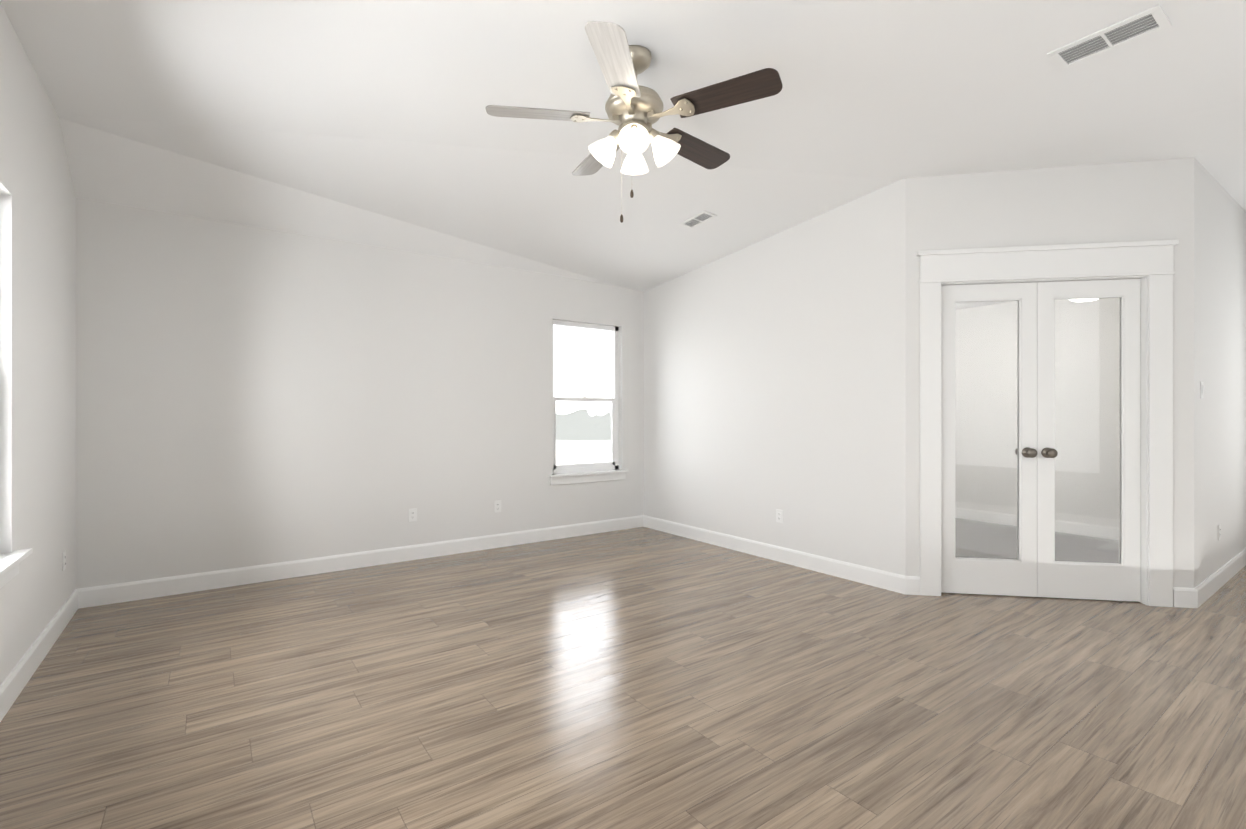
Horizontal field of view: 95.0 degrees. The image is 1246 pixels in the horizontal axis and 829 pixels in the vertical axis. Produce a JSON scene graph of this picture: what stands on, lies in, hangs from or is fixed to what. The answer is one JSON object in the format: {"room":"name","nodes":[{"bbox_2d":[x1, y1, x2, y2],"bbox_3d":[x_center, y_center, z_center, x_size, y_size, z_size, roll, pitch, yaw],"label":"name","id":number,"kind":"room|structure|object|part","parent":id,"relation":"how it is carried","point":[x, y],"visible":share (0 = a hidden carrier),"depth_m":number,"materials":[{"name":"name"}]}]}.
{"room":"empty living room","nodes":[
{"label":"empty living room","id":0,"kind":"room"},
{"bbox_2d":[0,3,75,684],"bbox_3d":[-1.860,-0.351,1.198,0.140,3.300,6.660,0,0,-36],"label":"wall","id":1,"kind":"structure","parent":0,"point":[37,328],"depth_m":2.92,"materials":[{"name":"white paint"}]},
{"bbox_2d":[0,548,32,587],"bbox_3d":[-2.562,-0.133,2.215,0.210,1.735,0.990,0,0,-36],"label":"window sill","id":2,"kind":"structure","parent":1,"relation":"in","point":[9,565],"depth_m":2.50,"materials":[{"name":"white wood"}]},
{"bbox_2d":[0,589,79,721],"bbox_3d":[-1.805,1.234,1.256,0.016,0.130,6.350,0,0,-36],"label":"baseboard","id":3,"kind":"structure","parent":1,"relation":"attached to","point":[14,683],"depth_m":2.89,"materials":[{"name":"white wood"}]},
{"bbox_2d":[62,550,65,570],"bbox_3d":[-3.443,0.900,3.521,0.009,0.116,0.072,0,0,-36],"label":"electrical outlet","id":4,"kind":"object","parent":1,"relation":"attached to","point":[63,560],"visible":1,"depth_m":3.51,"materials":[{"name":"white plastic"}]},
{"bbox_2d":[75,198,643,588],"bbox_3d":[-0.323,-0.350,6.325,8.630,3.300,0.140,0,0,-36],"label":"wall","id":5,"kind":"structure","parent":0,"point":[246,396],"depth_m":4.62,"materials":[{"name":"white paint"}]},
{"bbox_2d":[80,515,643,607],"bbox_3d":[-1.697,1.235,5.238,4.790,0.130,0.016,0,0,-36],"label":"baseboard","id":6,"kind":"structure","parent":5,"relation":"attached to","point":[166,586],"depth_m":4.69,"materials":[{"name":"white wood"}]},
{"bbox_2d":[408,508,416,521],"bbox_3d":[-1.882,0.900,5.109,0.072,0.116,0.009,0,0,-36],"label":"electrical outlet","id":7,"kind":"object","parent":5,"relation":"attached to","point":[412,515],"visible":1,"depth_m":5.11,"materials":[{"name":"white plastic"}]},
{"bbox_2d":[494,500,500,512],"bbox_3d":[-1.225,0.900,5.583,0.072,0.116,0.009,0,0,-36],"label":"electrical outlet","id":8,"kind":"object","parent":5,"relation":"attached to","point":[497,506],"visible":1,"depth_m":5.58,"materials":[{"name":"white plastic"}]},
{"bbox_2d":[549,320,628,484],"bbox_3d":[-0.398,-0.132,6.241,0.990,1.735,0.210,0,0,-36],"label":"window","id":9,"kind":"structure","parent":5,"relation":"in","point":[584,473],"depth_m":6.31,"materials":[{"name":"white"}]},
{"bbox_2d":[0,527,1245,828],"bbox_3d":[1.583,1.300,3.680,8.630,0.001,6.660,0,0,-36],"label":"floor","id":10,"kind":"structure","parent":0,"point":[642,677],"depth_m":2.56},
{"bbox_2d":[0,0,1245,291],"bbox_3d":[1.583,-1.609,3.681,8.450,0.376,6.480,0,0,-36],"label":"ceiling","id":11,"kind":"structure","parent":0,"point":[370,122],"depth_m":3.26,"materials":[{"name":"white paint"}]},
{"bbox_2d":[485,21,782,222],"bbox_3d":[0.068,-1.336,2.820,1.344,0.824,1.355,0,0,-36],"label":"fan","id":12,"kind":"object","parent":11,"relation":"hanging from","point":[634,110],"visible":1,"depth_m":2.67,"materials":[{"name":"silver metal"}]},
{"bbox_3d":[-0.404,-1.435,2.724,0.486,0.007,0.158,0,12,-7],"label":"blade","id":13,"kind":"part","parent":12,"relation":"part of","materials":[{"name":"grey wood"}]},
{"bbox_3d":[-0.143,-1.434,3.201,0.158,0.007,0.486,-13,6,-25],"label":"blade","id":14,"kind":"part","parent":12,"relation":"part of","materials":[{"name":"grey wood"}]},
{"bbox_3d":[-0.075,-1.305,2.787,0.147,0.121,0.147,38,1,1],"label":"lamp shade","id":15,"kind":"part","parent":12,"relation":"part of","materials":[{"name":"white glass"}]},
{"bbox_3d":[-0.031,-1.435,2.328,0.158,0.007,0.486,12,2,10],"label":"blade","id":16,"kind":"part","parent":12,"relation":"part of","materials":[{"name":"beige wood"}]},
{"bbox_3d":[-0.034,-1.355,2.788,0.073,0.064,0.068,0,0,-36],"label":"light arm","id":17,"kind":"part","parent":12,"relation":"part of"},
{"bbox_3d":[0.051,-1.305,2.653,0.147,0.121,0.147,0,-38,2],"label":"lamp shade","id":18,"kind":"part","parent":12,"relation":"part of","materials":[{"name":"white glass"}]},
{"bbox_3d":[0.050,-1.355,2.693,0.068,0.064,0.073,0,0,-36],"label":"light arm","id":19,"kind":"part","parent":12,"relation":"part of"},
{"bbox_3d":[0.059,-1.305,2.913,0.147,0.121,0.147,0,38,2],"label":"lamp shade","id":20,"kind":"part","parent":12,"relation":"part of","materials":[{"name":"white glass"}]},
{"bbox_3d":[0.145,-1.355,2.778,0.073,0.064,0.068,0,0,-36],"label":"light arm","id":21,"kind":"part","parent":12,"relation":"part of"},
{"bbox_3d":[0.185,-1.305,2.779,0.147,0.121,0.147,-38,-1,1],"label":"lamp shade","id":22,"kind":"part","parent":12,"relation":"part of","materials":[{"name":"white glass"}]},
{"label":"blade","id":23,"kind":"part","parent":12,"relation":"part of","materials":[{"name":"brown wood"}]},
{"bbox_3d":[0.461,-1.435,2.560,0.486,0.007,0.158,0,-12,29],"label":"blade","id":24,"kind":"part","parent":12,"relation":"part of","materials":[{"name":"brown wood"}]},
{"bbox_2d":[679,211,716,228],"bbox_3d":[0.628,-1.632,4.792,0.151,0.044,0.300,0,0,-36],"label":"ceiling vent","id":25,"kind":"object","parent":11,"relation":"in","point":[700,218],"visible":1,"depth_m":4.79,"materials":[{"name":"white metal"}]},
{"bbox_2d":[1047,4,1171,69],"bbox_3d":[2.230,-1.725,2.631,0.210,0.014,0.400,0,0,-36],"label":"ceiling vent","id":26,"kind":"object","parent":11,"relation":"in","point":[1143,24],"visible":1,"depth_m":2.62,"materials":[{"name":"white metal"}]},
{"bbox_2d":[644,178,905,575],"bbox_3d":[1.193,-0.350,5.428,0.120,3.300,3.090,0,0,-36],"label":"wall","id":27,"kind":"structure","parent":0,"point":[774,372],"depth_m":4.94,"materials":[{"name":"white paint"}]},
{"bbox_2d":[776,509,782,522],"bbox_3d":[1.383,0.900,5.053,0.009,0.116,0.072,0,0,-36],"label":"electrical outlet","id":28,"kind":"object","parent":27,"relation":"attached to","point":[779,516],"visible":1,"depth_m":5.05,"materials":[{"name":"white plastic"}]},
{"bbox_2d":[644,515,919,594],"bbox_3d":[1.170,1.235,5.351,0.026,0.130,3.146,0,0,-36],"label":"baseboard","id":29,"kind":"structure","parent":27,"relation":"attached to","point":[907,585],"depth_m":4.87,"materials":[{"name":"white wood"}]},
{"bbox_2d":[955,301,1014,309],"bbox_3d":[2.966,-1.320,5.979,3.520,0.001,4.370,0,0,-36],"label":"ceiling","id":30,"kind":"structure","parent":0,"point":[971,304],"depth_m":6.85,"materials":[{"name":"white paint"}]},
{"bbox_2d":[1069,299,1096,301],"bbox_3d":[4.319,-1.187,5.333,0.320,0.265,0.320,0,0,-36],"label":"ceiling light","id":31,"kind":"object","parent":30,"relation":"attached to","point":[1081,299],"depth_m":5.33,"materials":[{"name":"silver metal"}]},
{"bbox_2d":[955,298,1118,527],"bbox_3d":[5.027,-0.350,6.163,0.140,3.300,6.660,0,0,-36],"label":"wall","id":32,"kind":"structure","parent":0,"point":[983,384],"depth_m":6.33,"materials":[{"name":"white paint"}]},
{"bbox_2d":[955,507,1118,539],"bbox_3d":[4.344,1.236,6.977,0.016,0.130,4.260,0,0,-36],"label":"baseboard","id":33,"kind":"structure","parent":32,"relation":"attached to","point":[1061,527],"depth_m":6.30,"materials":[{"name":"white"}]},
{"bbox_2d":[941,518,1137,601],"bbox_3d":[2.976,1.300,6.041,3.610,0.001,4.460,0,0,-36],"label":"floor","id":34,"kind":"structure","parent":0,"point":[974,538],"depth_m":5.67,"materials":[{"name":"grey"}]},
{"bbox_2d":[906,157,1193,587],"bbox_3d":[2.958,-0.350,4.053,1.824,3.300,0.120,0,0,9],"label":"wall","id":35,"kind":"structure","parent":0,"point":[1151,200],"depth_m":3.97,"materials":[{"name":"white paint"}]},
{"bbox_2d":[941,282,1037,596],"bbox_3d":[2.637,0.177,4.113,0.510,2.229,0.510,0,0,-36],"label":"door leaf","id":36,"kind":"structure","parent":35,"relation":"in","point":[995,576],"depth_m":4.10,"materials":[{"name":"white wood"}]},
{"bbox_2d":[916,239,1178,606],"bbox_3d":[2.937,0.063,4.059,1.636,2.474,0.206,0,0,9],"label":"door frame","id":37,"kind":"structure","parent":35,"relation":"attached to","point":[1150,264],"depth_m":3.93,"materials":[{"name":"white wood"}]},
{"bbox_2d":[1037,279,1140,601],"bbox_3d":[3.238,0.177,4.016,0.510,2.229,0.510,0,0,-36],"label":"door leaf","id":38,"kind":"structure","parent":35,"relation":"in","point":[1120,580],"depth_m":4.00,"materials":[{"name":"white wood"}]},
{"bbox_2d":[1194,157,1245,587],"bbox_3d":[4.722,-0.350,4.551,2.240,3.300,0.120,0,0,-36],"label":"wall","id":39,"kind":"structure","parent":0,"point":[1220,350],"depth_m":4.32,"materials":[{"name":"white paint"}]},
{"bbox_2d":[1200,382,1203,397],"bbox_3d":[4.024,-0.170,3.964,0.072,0.116,0.015,0,0,-36],"label":"light switch","id":40,"kind":"object","parent":39,"relation":"attached to","point":[1201,389],"visible":1,"depth_m":3.95,"materials":[{"name":"white plastic"}]},
{"bbox_2d":[1218,524,1220,539],"bbox_3d":[4.509,0.890,4.317,0.072,0.116,0.009,0,0,-36],"label":"outlet","id":41,"kind":"object","parent":39,"relation":"attached to","point":[1219,531],"visible":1,"depth_m":4.31,"materials":[{"name":"white plastic"}]}
]}

